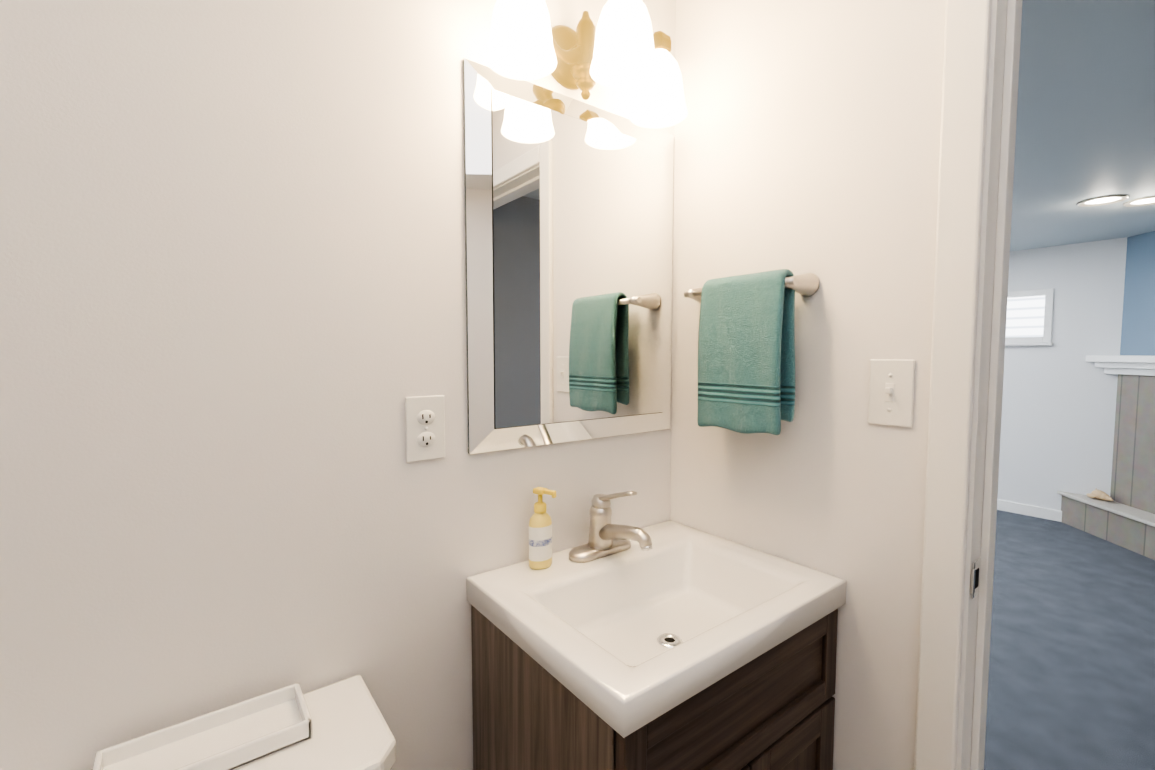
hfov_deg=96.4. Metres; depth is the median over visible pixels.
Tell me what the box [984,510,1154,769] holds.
floor
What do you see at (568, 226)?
mirror
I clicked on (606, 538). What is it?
faucet
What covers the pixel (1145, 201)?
recessed light
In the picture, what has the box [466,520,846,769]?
bathroom vanity
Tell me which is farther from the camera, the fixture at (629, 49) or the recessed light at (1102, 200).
the recessed light at (1102, 200)
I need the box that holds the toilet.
[91,675,395,769]
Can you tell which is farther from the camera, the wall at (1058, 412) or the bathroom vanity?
the wall at (1058, 412)
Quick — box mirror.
[463,58,673,453]
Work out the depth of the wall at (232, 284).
0.75 m
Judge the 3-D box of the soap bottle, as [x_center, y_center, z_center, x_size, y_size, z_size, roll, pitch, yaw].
[-0.069,0.283,1.020,0.049,0.157,0.055,-3,4,-37]
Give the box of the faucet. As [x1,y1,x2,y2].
[569,491,651,562]
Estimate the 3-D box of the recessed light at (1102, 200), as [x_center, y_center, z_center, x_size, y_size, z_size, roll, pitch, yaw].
[2.791,-0.978,2.746,0.194,0.009,0.194,-3,4,-37]
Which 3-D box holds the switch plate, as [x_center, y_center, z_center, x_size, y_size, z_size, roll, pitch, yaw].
[0.539,0.013,0.893,0.016,0.115,0.071,-3,4,-37]
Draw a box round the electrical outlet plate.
[405,395,444,462]
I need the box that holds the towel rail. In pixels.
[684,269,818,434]
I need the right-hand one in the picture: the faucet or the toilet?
the faucet
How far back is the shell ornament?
3.69 m
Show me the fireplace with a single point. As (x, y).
(1125, 518)
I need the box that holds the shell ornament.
[1086,488,1113,500]
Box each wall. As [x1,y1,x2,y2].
[0,0,675,769]
[670,0,945,769]
[997,237,1126,510]
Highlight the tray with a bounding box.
[92,683,312,769]
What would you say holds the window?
in the wall at (1058, 412)
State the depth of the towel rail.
1.01 m
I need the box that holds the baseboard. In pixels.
[997,499,1061,521]
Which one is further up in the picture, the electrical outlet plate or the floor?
the electrical outlet plate
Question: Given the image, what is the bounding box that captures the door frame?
[914,0,1021,769]
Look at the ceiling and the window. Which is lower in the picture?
the window
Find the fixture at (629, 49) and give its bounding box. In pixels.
[486,0,687,127]
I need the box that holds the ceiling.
[1010,0,1154,251]
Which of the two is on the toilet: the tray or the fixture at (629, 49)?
the tray
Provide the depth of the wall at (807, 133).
0.98 m
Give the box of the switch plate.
[868,359,914,427]
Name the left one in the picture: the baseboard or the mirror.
the mirror
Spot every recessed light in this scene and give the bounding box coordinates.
[1077,195,1128,206]
[1123,196,1154,206]
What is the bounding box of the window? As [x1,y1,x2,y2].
[1005,288,1053,345]
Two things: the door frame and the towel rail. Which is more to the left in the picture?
the towel rail
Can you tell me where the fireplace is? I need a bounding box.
[1057,231,1154,559]
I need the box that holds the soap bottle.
[529,487,555,569]

